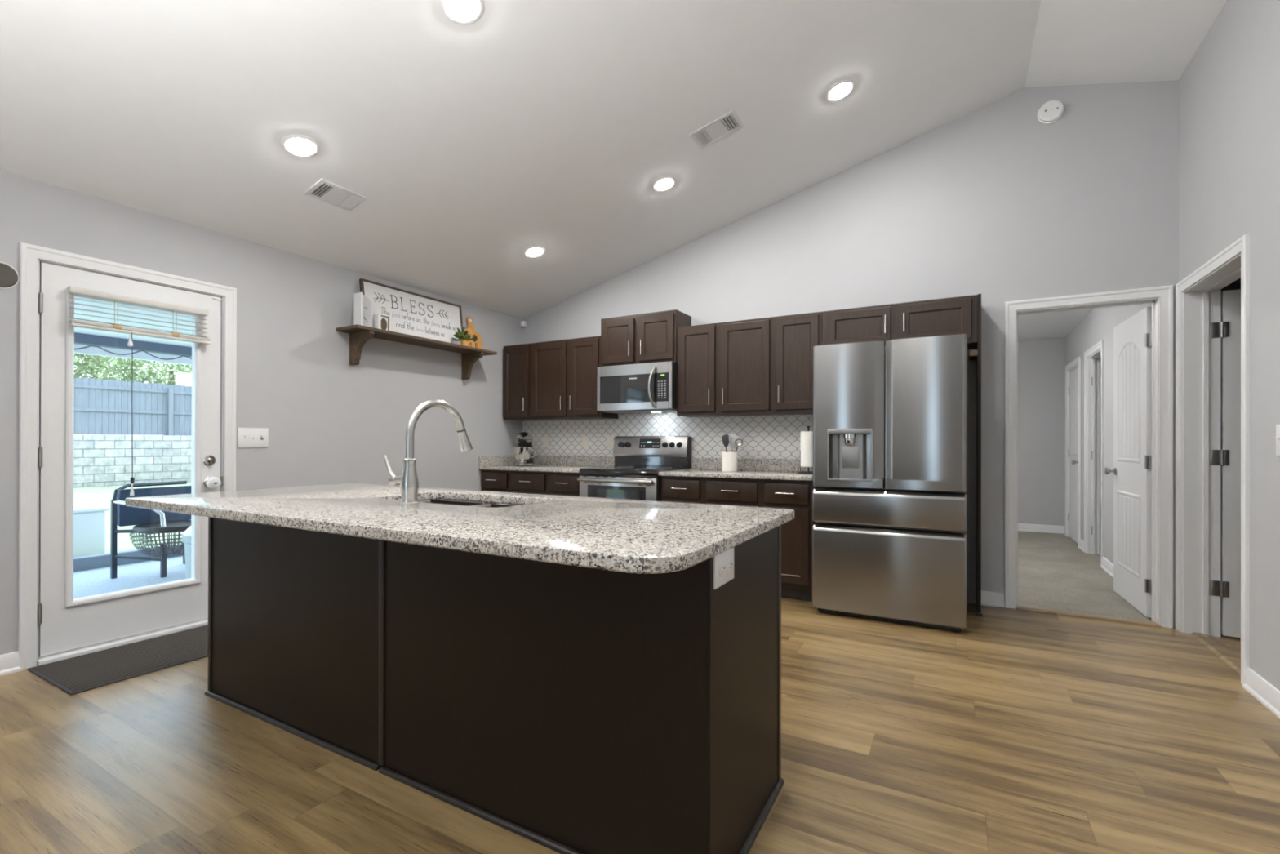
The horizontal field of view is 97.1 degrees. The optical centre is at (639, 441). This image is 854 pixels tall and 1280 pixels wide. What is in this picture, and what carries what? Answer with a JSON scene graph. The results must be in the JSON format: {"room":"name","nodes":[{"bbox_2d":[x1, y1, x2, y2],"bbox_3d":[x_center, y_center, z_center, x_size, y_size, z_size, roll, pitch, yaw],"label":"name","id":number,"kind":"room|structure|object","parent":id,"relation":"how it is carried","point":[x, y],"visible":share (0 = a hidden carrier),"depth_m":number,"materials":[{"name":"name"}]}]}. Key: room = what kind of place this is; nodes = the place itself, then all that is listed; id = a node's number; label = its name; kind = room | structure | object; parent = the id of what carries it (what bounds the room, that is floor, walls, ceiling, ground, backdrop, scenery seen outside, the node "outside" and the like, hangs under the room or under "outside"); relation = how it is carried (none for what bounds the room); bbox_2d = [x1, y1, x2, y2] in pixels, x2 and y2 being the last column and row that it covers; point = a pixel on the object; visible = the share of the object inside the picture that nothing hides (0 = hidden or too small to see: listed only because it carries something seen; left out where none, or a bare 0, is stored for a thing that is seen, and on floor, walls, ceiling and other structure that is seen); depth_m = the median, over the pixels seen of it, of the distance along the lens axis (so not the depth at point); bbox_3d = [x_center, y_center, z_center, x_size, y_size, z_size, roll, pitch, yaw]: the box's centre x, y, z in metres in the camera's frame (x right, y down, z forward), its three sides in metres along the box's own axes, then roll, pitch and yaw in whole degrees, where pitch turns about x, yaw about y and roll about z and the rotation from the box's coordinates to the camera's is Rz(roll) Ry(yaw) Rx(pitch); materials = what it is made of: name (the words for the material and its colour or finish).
{"room":"kitchen","nodes":[
{"label":"kitchen","id":0,"kind":"room"},
{"bbox_2d":[0,170,523,665],"bbox_3d":[-3.592,-0.097,2.166,0.140,2.490,9.200,0,0,29],"label":"wall","id":1,"kind":"structure","parent":0,"point":[329,420],"depth_m":4.03,"materials":[{"name":"grey paint"}]},
{"bbox_2d":[0,262,19,288],"bbox_3d":[-3.154,-0.823,2.787,0.014,0.132,0.132,0,0,29],"label":"disc","id":2,"kind":"object","parent":1,"relation":"attached to","point":[9,276],"visible":1,"depth_m":2.80,"materials":[{"name":"grey metal"}]},
{"bbox_2d":[0,650,20,675],"bbox_3d":[-4.450,1.095,0.480,0.022,0.098,5.424,0,0,29],"label":"baseboard","id":3,"kind":"structure","parent":1,"relation":"attached to","point":[9,662],"depth_m":2.81,"materials":[{"name":"wood"}]},
{"bbox_2d":[37,617,208,665],"bbox_3d":[-2.936,1.132,3.295,0.158,0.036,0.840,0,0,29],"label":"sill","id":4,"kind":"structure","parent":1,"relation":"attached to","point":[64,655],"depth_m":3.18,"materials":[{"name":"wood"}]},
{"bbox_2d":[17,242,236,670],"bbox_3d":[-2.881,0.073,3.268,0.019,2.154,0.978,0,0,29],"label":"door frame","id":5,"kind":"structure","parent":1,"relation":"attached to","point":[29,254],"depth_m":2.88,"materials":[{"name":"wood"}]},
{"bbox_2d":[37,262,222,656],"bbox_3d":[-2.878,0.091,3.265,0.131,2.038,0.837,0,0,29],"label":"door","id":6,"kind":"structure","parent":1,"relation":"in","point":[65,622],"depth_m":3.07,"materials":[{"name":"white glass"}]},
{"bbox_2d":[67,285,210,496],"bbox_3d":[-2.850,-0.258,3.256,0.064,1.127,0.641,0,0,29],"label":"window blind","id":7,"kind":"object","parent":6,"relation":"attached to","point":[114,327],"visible":1,"depth_m":3.19,"materials":[{"name":"white plastic"}]},
{"bbox_2d":[74,297,191,346],"bbox_3d":[-3.393,-1.072,6.188,3.458,0.050,14.000,0,0,29],"label":"porch roof","id":8,"kind":"structure","parent":1,"relation":"attached to","point":[77,330],"depth_m":4.89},
{"bbox_2d":[74,332,191,356],"bbox_3d":[-4.673,-1.001,6.909,0.120,0.095,14.000,0,0,29],"label":"beam","id":9,"kind":"structure","parent":8,"relation":"attached to","point":[79,338],"depth_m":5.82,"materials":[{"name":"paint"}]},
{"bbox_2d":[74,345,191,359],"bbox_3d":[-5.098,-0.915,5.971,0.012,0.081,1.754,0,0,29],"label":"cable","id":10,"kind":"object","parent":9,"relation":"hanging from","point":[89,345],"visible":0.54,"depth_m":5.79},
{"bbox_2d":[74,343,191,364],"bbox_3d":[-4.926,-0.996,7.051,0.060,0.205,14.000,0,0,29],"label":"trim","id":11,"kind":"structure","parent":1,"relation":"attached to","point":[91,350],"depth_m":6.05,"materials":[{"name":"wood"}]},
{"bbox_2d":[237,427,268,447],"bbox_3d":[-2.589,-0.027,3.789,0.016,0.132,0.188,0,0,29],"label":"light switch","id":12,"kind":"object","parent":1,"relation":"attached to","point":[246,437],"visible":1,"depth_m":3.79,"materials":[{"name":"white plastic"}]},
{"bbox_2d":[336,324,497,379],"bbox_3d":[-1.843,-0.732,4.866,0.258,0.268,1.454,0,0,29],"label":"wall shelf","id":13,"kind":"object","parent":1,"relation":"attached to","point":[359,335],"visible":1,"depth_m":4.64,"materials":[{"name":"brown wood"}]},
{"bbox_2d":[353,292,372,327],"bbox_3d":[-2.124,-1.002,4.363,0.090,0.270,0.125,0,0,29],"label":"photo frame","id":14,"kind":"object","parent":13,"relation":"on","point":[362,304],"visible":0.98,"depth_m":4.33,"materials":[{"name":"wood"}]},
{"bbox_2d":[363,295,371,327],"bbox_3d":[-2.121,-0.999,4.372,0.002,0.252,0.095,0,0,29],"label":"print","id":15,"kind":"object","parent":14,"relation":"attached to","point":[366,300],"depth_m":4.38},
{"bbox_2d":[373,313,389,330],"bbox_3d":[-2.050,-0.937,4.502,0.057,0.140,0.116,0,0,29],"label":"photo frame","id":16,"kind":"object","parent":13,"relation":"on","point":[380,322],"visible":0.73,"depth_m":4.49,"materials":[{"name":"beige ceramic"}]},
{"bbox_2d":[359,278,464,344],"bbox_3d":[-1.928,-1.076,4.881,0.086,0.418,1.020,0,0,29],"label":"wooden sign","id":17,"kind":"object","parent":13,"relation":"on","point":[409,313],"visible":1,"depth_m":4.86,"materials":[{"name":"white wood"}]},
{"bbox_2d":[452,325,477,346],"bbox_3d":[-1.600,-0.959,5.153,0.226,0.187,0.198,0,0,-27],"label":"potted plant","id":18,"kind":"object","parent":13,"relation":"on","point":[460,335],"visible":0.99,"depth_m":5.14,"materials":[{"name":"green plant"}]},
{"bbox_2d":[463,316,482,349],"bbox_3d":[-1.624,-1.035,5.441,0.060,0.342,0.244,0,0,29],"label":"cutting board","id":19,"kind":"object","parent":13,"relation":"on","point":[471,331],"visible":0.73,"depth_m":5.45,"materials":[{"name":"brown wood"}]},
{"bbox_2d":[0,0,1226,319],"bbox_3d":[-1.215,-1.956,0.821,5.620,1.308,9.460,0,0,29],"label":"ceiling","id":20,"kind":"structure","parent":0,"point":[551,125],"depth_m":3.16,"materials":[{"name":"paint"}]},
{"bbox_2d":[280,134,319,157],"bbox_3d":[-1.831,-1.593,3.049,0.179,0.049,0.184,0,0,29],"label":"ceiling light","id":21,"kind":"object","parent":20,"relation":"attached to","point":[297,145],"visible":1,"depth_m":3.04,"materials":[{"name":"white plastic"}]},
{"bbox_2d":[285,138,315,155],"bbox_3d":[-1.830,-1.591,3.048,0.134,0.040,0.136,0,0,29],"label":"diffuser","id":22,"kind":"object","parent":21,"relation":"attached to","point":[295,147],"depth_m":3.04,"materials":[{"name":"white"}]},
{"bbox_2d":[303,178,367,211],"bbox_3d":[-1.881,-1.524,3.502,0.185,0.053,0.300,0,0,29],"label":"ceiling vent","id":23,"kind":"object","parent":20,"relation":"in","point":[323,190],"visible":1,"depth_m":3.49,"materials":[{"name":"metal"}]},
{"bbox_2d":[440,0,484,25],"bbox_3d":[-0.773,-1.894,2.460,0.179,0.049,0.184,0,0,29],"label":"ceiling light","id":24,"kind":"object","parent":20,"relation":"attached to","point":[462,12],"visible":1,"depth_m":2.47,"materials":[{"name":"white plastic"}]},
{"bbox_2d":[446,0,478,21],"bbox_3d":[-0.773,-1.892,2.459,0.134,0.040,0.136,0,0,29],"label":"diffuser","id":25,"kind":"object","parent":24,"relation":"attached to","point":[456,10],"depth_m":2.47,"materials":[{"name":"white"}]},
{"bbox_2d":[523,246,545,257],"bbox_3d":[-0.884,-1.589,4.730,0.179,0.049,0.184,0,0,29],"label":"ceiling light","id":26,"kind":"object","parent":20,"relation":"attached to","point":[532,251],"visible":1,"depth_m":4.71,"materials":[{"name":"white plastic"}]},
{"bbox_2d":[526,248,542,256],"bbox_3d":[-0.883,-1.587,4.730,0.134,0.040,0.136,0,0,29],"label":"diffuser","id":27,"kind":"object","parent":26,"relation":"attached to","point":[530,251],"depth_m":4.72,"materials":[{"name":"white"}]},
{"bbox_2d":[651,176,675,191],"bbox_3d":[0.176,-1.891,4.146,0.179,0.049,0.184,0,0,29],"label":"ceiling light","id":28,"kind":"object","parent":20,"relation":"attached to","point":[665,183],"visible":1,"depth_m":4.13,"materials":[{"name":"white plastic"}]},
{"bbox_2d":[655,178,673,190],"bbox_3d":[0.177,-1.888,4.146,0.134,0.040,0.136,0,0,29],"label":"diffuser","id":29,"kind":"object","parent":28,"relation":"attached to","point":[660,184],"depth_m":4.13,"materials":[{"name":"white"}]},
{"bbox_2d":[688,110,743,149],"bbox_3d":[0.496,-2.018,3.662,0.302,0.082,0.200,0,0,29],"label":"ceiling vent","id":30,"kind":"object","parent":20,"relation":"in","point":[729,122],"visible":1,"depth_m":3.65,"materials":[{"name":"metal"}]},
{"bbox_2d":[825,79,855,102],"bbox_3d":[1.253,-2.198,3.540,0.179,0.049,0.184,0,0,29],"label":"ceiling light","id":31,"kind":"object","parent":20,"relation":"attached to","point":[842,89],"visible":1,"depth_m":3.53,"materials":[{"name":"white plastic"}]},
{"bbox_2d":[829,83,851,99],"bbox_3d":[1.253,-2.196,3.540,0.134,0.040,0.136,0,0,29],"label":"diffuser","id":32,"kind":"object","parent":31,"relation":"attached to","point":[838,91],"depth_m":3.53,"materials":[{"name":"white"}]},
{"bbox_2d":[0,530,1279,853],"bbox_3d":[0.571,1.214,2.287,7.000,0.124,13.500,0,0,29],"label":"floor","id":33,"kind":"structure","parent":0,"point":[1011,731],"depth_m":2.07,"materials":[{"name":"wood"}]},
{"bbox_2d":[26,624,208,694],"bbox_3d":[-2.536,1.147,3.245,0.585,0.009,1.230,0,0,29],"label":"door mat","id":34,"kind":"object","parent":33,"relation":"on","point":[83,673],"visible":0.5,"depth_m":2.94,"materials":[{"name":"rubber"}]},
{"bbox_2d":[204,499,784,853],"bbox_3d":[-0.747,0.716,2.248,2.482,0.874,0.640,0,0,29],"label":"kitchen island","id":35,"kind":"object","parent":33,"relation":"on","point":[564,708],"visible":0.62,"depth_m":1.72,"materials":[{"name":"wood"}]},
{"bbox_2d":[124,483,794,573],"bbox_3d":[-0.826,0.261,2.253,2.620,0.036,1.051,0,0,29],"label":"island countertop","id":36,"kind":"structure","parent":35,"relation":"on","point":[610,534],"depth_m":1.78,"materials":[{"name":"stone"}]},
{"bbox_2d":[383,399,472,504],"bbox_3d":[-0.889,0.033,2.387,0.183,0.421,0.359,0,0,29],"label":"kitchen faucet","id":37,"kind":"object","parent":36,"relation":"on","point":[408,482],"visible":1,"depth_m":2.23,"materials":[{"name":"silver metal"}]},
{"bbox_2d":[417,498,519,507],"bbox_3d":[-0.761,0.376,2.431,0.789,0.190,0.414,0,0,29],"label":"sink","id":38,"kind":"object","parent":36,"relation":"in","point":[489,505],"visible":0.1,"depth_m":2.62,"materials":[{"name":"silver metal"}]},
{"bbox_2d":[713,547,733,589],"bbox_3d":[0.218,0.322,1.451,0.011,0.084,0.136,0,0,29],"label":"wall outlet","id":39,"kind":"object","parent":35,"relation":"attached to","point":[723,562],"visible":0.95,"depth_m":1.44,"materials":[{"name":"white plastic"}]},
{"bbox_2d":[480,469,510,503],"bbox_3d":[-1.272,0.715,5.754,0.377,0.884,0.663,0,0,29],"label":"base cabinet","id":40,"kind":"object","parent":33,"relation":"on","point":[491,480],"visible":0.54,"depth_m":5.49,"materials":[{"name":"brown wood"}]},
{"bbox_2d":[510,470,548,494],"bbox_3d":[-0.908,0.715,5.550,0.457,0.884,0.663,0,0,29],"label":"base cabinet","id":41,"kind":"object","parent":33,"relation":"on","point":[521,482],"visible":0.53,"depth_m":5.29,"materials":[{"name":"brown wood"}]},
{"bbox_2d":[479,454,614,472],"bbox_3d":[-0.901,0.207,5.557,1.219,0.132,0.647,0,0,29],"label":"countertop","id":42,"kind":"structure","parent":41,"relation":"on","point":[565,464],"depth_m":5.68,"materials":[{"name":"stone"}]},
{"bbox_2d":[512,431,536,466],"bbox_3d":[-1.191,0.071,5.772,0.231,0.351,0.312,0,0,-18],"label":"stand mixer","id":43,"kind":"object","parent":42,"relation":"on","point":[524,455],"visible":1,"depth_m":5.67,"materials":[{"name":"silver metal"}]},
{"bbox_2d":[512,447,536,462],"bbox_3d":[-1.173,0.137,5.708,0.236,0.168,0.199,0,0,29],"label":"bowl","id":44,"kind":"object","parent":43,"relation":"on","point":[522,455],"depth_m":5.65,"materials":[{"name":"silver metal"}]},
{"bbox_2d":[548,471,579,496],"bbox_3d":[-0.543,0.715,5.344,0.381,0.884,0.663,0,0,29],"label":"base cabinet","id":45,"kind":"object","parent":33,"relation":"on","point":[560,483],"visible":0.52,"depth_m":5.09,"materials":[{"name":"brown wood"}]},
{"bbox_2d":[577,435,691,501],"bbox_3d":[-0.048,0.551,5.022,0.789,1.213,0.703,0,0,29],"label":"range oven","id":46,"kind":"object","parent":33,"relation":"on","point":[639,460],"visible":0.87,"depth_m":5.07,"materials":[{"name":"grey metal"}]},
{"bbox_2d":[579,465,689,477],"bbox_3d":[-0.042,0.260,5.048,0.773,0.060,0.634,0,0,29],"label":"cooktop","id":47,"kind":"object","parent":46,"relation":"in","point":[615,471],"depth_m":4.85,"materials":[{"name":"black glass"}]},
{"bbox_2d":[660,475,703,503],"bbox_3d":[0.469,0.717,4.774,0.381,0.884,0.663,0,0,29],"label":"base cabinet","id":48,"kind":"object","parent":33,"relation":"on","point":[682,489],"visible":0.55,"depth_m":4.51,"materials":[{"name":"brown wood"}]},
{"bbox_2d":[703,476,760,506],"bbox_3d":[0.834,0.717,4.568,0.457,0.884,0.663,0,0,29],"label":"base cabinet","id":49,"kind":"object","parent":33,"relation":"on","point":[717,491],"visible":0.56,"depth_m":4.30,"materials":[{"name":"brown wood"}]},
{"bbox_2d":[658,457,812,480],"bbox_3d":[0.841,0.209,4.577,1.223,0.132,0.647,0,0,29],"label":"countertop","id":50,"kind":"structure","parent":49,"relation":"on","point":[756,468],"depth_m":4.69,"materials":[{"name":"stone"}]},
{"bbox_2d":[721,452,737,471],"bbox_3d":[0.743,0.165,4.689,0.132,0.160,0.132,0,0,29],"label":"utensil crock","id":51,"kind":"object","parent":50,"relation":"on","point":[729,460],"visible":0.98,"depth_m":4.63,"materials":[{"name":"beige ceramic"}]},
{"bbox_2d":[796,425,812,474],"bbox_3d":[1.313,0.060,4.408,0.170,0.372,0.170,0,0,29],"label":"paper towel holder","id":52,"kind":"object","parent":50,"relation":"on","point":[806,451],"visible":0.79,"depth_m":4.36,"materials":[{"name":"paper"}]},
{"bbox_2d":[760,479,815,601],"bbox_3d":[1.200,0.718,4.363,0.381,0.884,0.663,0,0,29],"label":"base cabinet","id":53,"kind":"object","parent":33,"relation":"on","point":[795,495],"visible":0.63,"depth_m":4.08,"materials":[{"name":"brown wood"}]},
{"bbox_2d":[812,333,967,631],"bbox_3d":[1.742,0.257,3.925,0.906,1.806,0.800,0,0,29],"label":"refrigerator","id":54,"kind":"object","parent":33,"relation":"on","point":[889,420],"visible":1,"depth_m":3.58,"materials":[{"name":"grey metal"}]},
{"bbox_2d":[976,293,982,616],"bbox_3d":[2.344,0.086,3.912,0.036,2.150,0.333,0,0,29],"label":"end panel","id":55,"kind":"object","parent":33,"relation":"on","point":[979,613],"visible":0.96,"depth_m":3.77,"materials":[{"name":"wood"}]},
{"bbox_2d":[523,80,1178,627],"bbox_3d":[1.074,-0.650,4.888,5.600,3.621,0.120,0,0,29],"label":"wall","id":56,"kind":"structure","parent":0,"point":[999,203],"depth_m":4.05,"materials":[{"name":"grey paint"}]},
{"bbox_2d":[502,342,546,421],"bbox_3d":[-1.194,-0.611,5.889,0.377,0.765,0.361,0,0,29],"label":"upper cabinet","id":57,"kind":"object","parent":56,"relation":"attached to","point":[517,359],"visible":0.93,"depth_m":5.76,"materials":[{"name":"brown wood"}]},
{"bbox_2d":[531,339,582,420],"bbox_3d":[-0.831,-0.610,5.684,0.457,0.765,0.361,0,0,29],"label":"upper cabinet","id":58,"kind":"object","parent":56,"relation":"attached to","point":[549,359],"visible":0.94,"depth_m":5.56,"materials":[{"name":"brown wood"}]},
{"bbox_2d":[568,335,617,419],"bbox_3d":[-0.466,-0.610,5.479,0.381,0.765,0.361,0,0,29],"label":"upper cabinet","id":59,"kind":"object","parent":56,"relation":"attached to","point":[584,353],"visible":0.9,"depth_m":5.36,"materials":[{"name":"brown wood"}]},
{"bbox_2d":[600,309,691,366],"bbox_3d":[0.038,-0.918,5.190,0.779,0.453,0.371,0,0,29],"label":"upper cabinet","id":60,"kind":"object","parent":56,"relation":"attached to","point":[650,337],"visible":0.88,"depth_m":5.04,"materials":[{"name":"brown wood"}]},
{"bbox_2d":[596,360,676,413],"bbox_3d":[0.016,-0.479,5.140,0.765,0.418,0.459,0,0,29],"label":"microwave","id":61,"kind":"object","parent":60,"relation":"attached to","point":[651,387],"visible":1,"depth_m":4.98,"materials":[{"name":"silver metal"}]},
{"bbox_2d":[657,380,666,398],"bbox_3d":[0.188,-0.450,4.858,0.075,0.150,0.002,0,0,29],"label":"keypad","id":62,"kind":"object","parent":61,"relation":"attached to","point":[661,384],"depth_m":4.86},
{"bbox_2d":[522,412,812,468],"bbox_3d":[0.127,-0.016,5.346,3.216,0.550,0.008,0,0,29],"label":"tile backsplash","id":63,"kind":"structure","parent":56,"relation":"attached to","point":[763,437],"depth_m":5.17,"materials":[{"name":"tile"}]},
{"bbox_2d":[676,323,728,417],"bbox_3d":[0.547,-0.609,4.909,0.381,0.765,0.361,0,0,29],"label":"upper cabinet","id":64,"kind":"object","parent":56,"relation":"attached to","point":[697,345],"visible":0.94,"depth_m":4.79,"materials":[{"name":"brown wood"}]},
{"bbox_2d":[718,316,781,416],"bbox_3d":[0.912,-0.608,4.703,0.457,0.765,0.361,0,0,29],"label":"upper cabinet","id":65,"kind":"object","parent":56,"relation":"attached to","point":[744,346],"visible":0.96,"depth_m":4.58,"materials":[{"name":"brown wood"}]},
{"bbox_2d":[772,311,822,414],"bbox_3d":[1.277,-0.608,4.498,0.381,0.765,0.361,0,0,29],"label":"upper cabinet","id":66,"kind":"object","parent":56,"relation":"attached to","point":[794,336],"visible":0.81,"depth_m":4.39,"materials":[{"name":"brown wood"}]},
{"bbox_2d":[822,294,977,349],"bbox_3d":[1.887,-0.829,4.155,1.014,0.320,0.361,0,0,29],"label":"upper cabinet","id":67,"kind":"object","parent":56,"relation":"attached to","point":[953,315],"visible":0.83,"depth_m":4.00,"materials":[{"name":"brown wood"}]},
{"bbox_2d":[981,590,1004,607],"bbox_3d":[2.493,1.113,4.004,0.147,0.098,0.022,0,0,29],"label":"baseboard","id":68,"kind":"structure","parent":56,"relation":"attached to","point":[988,597],"depth_m":4.00,"materials":[{"name":"wood"}]},
{"bbox_2d":[1037,100,1064,124],"bbox_3d":[2.786,-2.240,3.833,0.148,0.148,0.045,0,0,29],"label":"smoke detector","id":69,"kind":"object","parent":56,"relation":"attached to","point":[1051,111],"visible":1,"depth_m":3.82,"materials":[{"name":"white plastic"}]},
{"bbox_2d":[1015,605,1161,628],"bbox_3d":[2.949,1.156,3.757,0.759,0.012,0.105,0,0,29],"label":"threshold","id":70,"kind":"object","parent":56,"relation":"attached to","point":[1149,624],"depth_m":3.72,"materials":[{"name":"wood"}]},
{"bbox_2d":[1004,233,1249,684],"bbox_3d":[2.720,0.090,3.321,0.913,2.143,0.994,0,0,29],"label":"door frame","id":71,"kind":"structure","parent":56,"relation":"attached to","point":[1165,293],"depth_m":3.53,"materials":[{"name":"wood"}]},
{"bbox_2d":[1017,337,1064,525],"bbox_3d":[4.340,-0.082,7.857,2.500,2.496,0.100,0,0,29],"label":"wall","id":72,"kind":"structure","parent":0,"point":[1041,362],"depth_m":7.32,"materials":[{"name":"grey paint"}]},
{"bbox_2d":[1017,523,1064,533],"bbox_3d":[4.351,1.117,7.777,2.400,0.098,0.022,0,0,29],"label":"baseboard","id":73,"kind":"structure","parent":72,"relation":"attached to","point":[1021,526],"depth_m":7.30,"materials":[{"name":"wood"}]},
{"bbox_2d":[1017,308,1093,341],"bbox_3d":[3.385,-1.384,6.056,2.600,0.100,4.180,0,0,29],"label":"ceiling","id":74,"kind":"structure","parent":0,"point":[1052,325],"depth_m":6.37,"materials":[{"name":"paint"}]},
{"bbox_2d":[1099,357,1101,554],"bbox_3d":[5.001,-0.072,5.362,0.900,2.720,3.600,0,0,29],"label":"wall","id":75,"kind":"structure","parent":0,"point":[1100,357],"depth_m":6.08,"materials":[{"name":"grey paint"}]},
{"bbox_2d":[1064,0,1279,690],"bbox_3d":[2.188,-0.553,1.323,0.160,3.422,13.400,0,0,29],"label":"wall","id":76,"kind":"structure","parent":0,"point":[1229,88],"depth_m":2.69,"materials":[{"name":"grey paint"}]},
{"bbox_2d":[1067,366,1078,542],"bbox_3d":[5.114,0.149,6.623,0.175,2.018,0.734,0,0,29],"label":"door","id":77,"kind":"structure","parent":76,"relation":"in","point":[1073,374],"depth_m":6.65,"materials":[{"name":"wood"}]},
{"bbox_2d":[1065,356,1080,546],"bbox_3d":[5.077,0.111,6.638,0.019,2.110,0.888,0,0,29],"label":"door frame","id":78,"kind":"structure","parent":76,"relation":"attached to","point":[1077,361],"depth_m":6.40,"materials":[{"name":"wood"}]},
{"bbox_2d":[1084,339,1103,565],"bbox_3d":[4.498,0.108,5.610,0.019,2.110,0.828,0,0,29],"label":"door frame","id":79,"kind":"structure","parent":76,"relation":"attached to","point":[1099,345],"depth_m":5.52,"materials":[{"name":"wood"}]},
{"bbox_2d":[1087,348,1101,554],"bbox_3d":[4.550,0.138,5.580,0.100,2.051,0.712,0,0,29],"label":"trim","id":80,"kind":"structure","parent":76,"relation":"attached to","point":[1093,361],"depth_m":5.87,"materials":[{"name":"wood"}]},
{"bbox_2d":[1100,556,1113,577],"bbox_3d":[4.045,1.113,4.810,0.022,0.098,1.005,0,0,29],"label":"baseboard","id":81,"kind":"structure","parent":76,"relation":"attached to","point":[1107,566],"depth_m":5.04,"materials":[{"name":"wood"}]},
{"bbox_2d":[1103,306,1151,617],"bbox_3d":[3.491,0.133,4.021,0.176,2.038,0.813,0,0,29],"label":"door","id":82,"kind":"structure","parent":76,"relation":"in","point":[1132,338],"depth_m":3.94,"materials":[{"name":"wood"}]},
{"bbox_2d":[1182,253,1240,636],"bbox_3d":[3.183,0.117,3.045,0.165,2.089,0.864,0,0,29],"label":"trim","id":83,"kind":"structure","parent":76,"relation":"attached to","point":[1202,300],"depth_m":3.40,"materials":[{"name":"wood"}]},
{"bbox_2d":[1191,631,1240,674],"bbox_3d":[3.175,1.156,3.047,0.088,0.011,0.840,0,0,29],"label":"threshold","id":84,"kind":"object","parent":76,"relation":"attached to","point":[1209,642],"depth_m":3.12,"materials":[{"name":"wood"}]},
{"bbox_2d":[1209,289,1240,637],"bbox_3d":[3.804,0.127,3.241,0.820,2.048,0.176,0,0,29],"label":"door","id":85,"kind":"structure","parent":76,"relation":"in","point":[1228,457],"depth_m":3.35,"materials":[{"name":"wood"}]},
{"bbox_2d":[1242,667,1279,718],"bbox_3d":[0.849,1.103,-0.906,0.022,0.098,8.208,0,0,29],"label":"baseboard","id":86,"kind":"structure","parent":76,"relation":"attached to","point":[1258,686],"depth_m":2.51,"materials":[{"name":"wood"}]},
{"bbox_2d":[1275,424,1279,455],"bbox_3d":[2.717,-0.008,2.401,0.016,0.134,0.076,0,0,29],"label":"light switch","id":87,"kind":"object","parent":76,"relation":"attached to","point":[1277,426],"visible":1,"depth_m":2.42,"materials":[{"name":"white plastic"}]},
{"bbox_2d":[1221,277,1240,292],"bbox_3d":[3.693,-0.188,2.265,1.540,2.700,2.320,0,0,29],"label":"wall","id":88,"kind":"structure","parent":0,"point":[1236,285],"depth_m":3.50,"materials":[{"name":"paint"}]},
{"label":"outside","id":89,"kind":"structure","parent":0,"visible":0},
{"bbox_2d":[73,481,191,553],"bbox_3d":[-11.261,1.410,16.351,20.580,0.280,36.000,0,0,29],"label":"ground","id":90,"kind":"structure","parent":89,"point":[95,495],"depth_m":11.64,"materials":[{"name":"white concrete"}]},
{"bbox_2d":[73,503,110,557],"bbox_3d":[-6.308,0.987,5.865,0.660,0.560,1.045,0,0,29],"label":"storage box","id":91,"kind":"object","parent":90,"relation":"on","point":[89,520],"visible":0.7,"depth_m":6.03,"materials":[{"name":"white plastic"}]},
{"bbox_2d":[74,353,122,380],"bbox_3d":[-18.539,-1.661,17.464,4.285,5.856,4.319,0,0,29],"label":"tree","id":92,"kind":"object","parent":90,"relation":"on","point":[91,365],"visible":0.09,"depth_m":17.74,"materials":[{"name":"green plant"}]},
{"bbox_2d":[73,434,191,488],"bbox_3d":[-14.344,0.534,18.088,0.500,1.465,28.000,0,0,29],"label":"wall","id":93,"kind":"structure","parent":90,"relation":"on","point":[99,460],"depth_m":16.50,"materials":[{"name":"brick"}]},
{"bbox_2d":[73,377,191,435],"bbox_3d":[-14.245,-1.001,18.047,0.170,1.595,20.018,0,0,29],"label":"fence","id":94,"kind":"object","parent":93,"relation":"on","point":[101,406],"visible":0.19,"depth_m":16.72,"materials":[{"name":"wood"}]},
{"bbox_2d":[85,355,191,385],"bbox_3d":[-17.707,-1.808,21.201,4.592,6.162,4.686,0,0,14],"label":"tree","id":95,"kind":"object","parent":90,"relation":"on","point":[138,365],"visible":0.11,"depth_m":19.82,"materials":[{"name":"green plant"}]},
{"bbox_2d":[173,372,191,435],"bbox_3d":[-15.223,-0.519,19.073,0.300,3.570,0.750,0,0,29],"label":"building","id":96,"kind":"structure","parent":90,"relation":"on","point":[182,379],"depth_m":18.87,"materials":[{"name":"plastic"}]},
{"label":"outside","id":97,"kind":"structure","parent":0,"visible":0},
{"bbox_2d":[73,555,186,598],"bbox_3d":[-3.267,1.328,6.112,3.158,0.150,14.000,0,0,29],"label":"floor","id":98,"kind":"structure","parent":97,"point":[90,582],"depth_m":5.21,"materials":[{"name":"concrete"}]},
{"bbox_2d":[73,543,182,571],"bbox_3d":[-4.695,1.266,6.916,0.120,0.270,14.000,0,0,29],"label":"curb","id":99,"kind":"object","parent":98,"relation":"attached to","point":[101,560],"depth_m":5.65,"materials":[{"name":"concrete"}]},
{"bbox_2d":[110,480,191,578],"bbox_3d":[-4.479,0.824,5.489,0.711,0.853,0.924,0,0,29],"label":"patio chair","id":100,"kind":"object","parent":98,"relation":"on","point":[146,521],"visible":0.64,"depth_m":5.31,"materials":[{"name":"metal"}]},
{"bbox_2d":[117,485,191,526],"bbox_3d":[-4.724,0.625,5.660,0.060,0.350,0.780,0,0,29],"label":"cushion","id":101,"kind":"object","parent":100,"relation":"on","point":[126,515],"depth_m":5.48,"materials":[{"name":"fabric"}]},
{"bbox_2d":[132,520,191,533],"bbox_3d":[-4.481,0.805,5.419,0.580,0.060,0.580,0,0,29],"label":"seat cushion","id":102,"kind":"object","parent":100,"relation":"on","point":[141,526],"depth_m":5.25,"materials":[{"name":"fabric"}]},
{"bbox_2d":[182,525,191,578],"bbox_3d":[-3.883,0.988,5.117,0.408,0.525,0.408,0,0,29],"label":"bin","id":103,"kind":"object","parent":98,"relation":"on","point":[186,536],"visible":0.2,"depth_m":4.95,"materials":[{"name":"plastic"}]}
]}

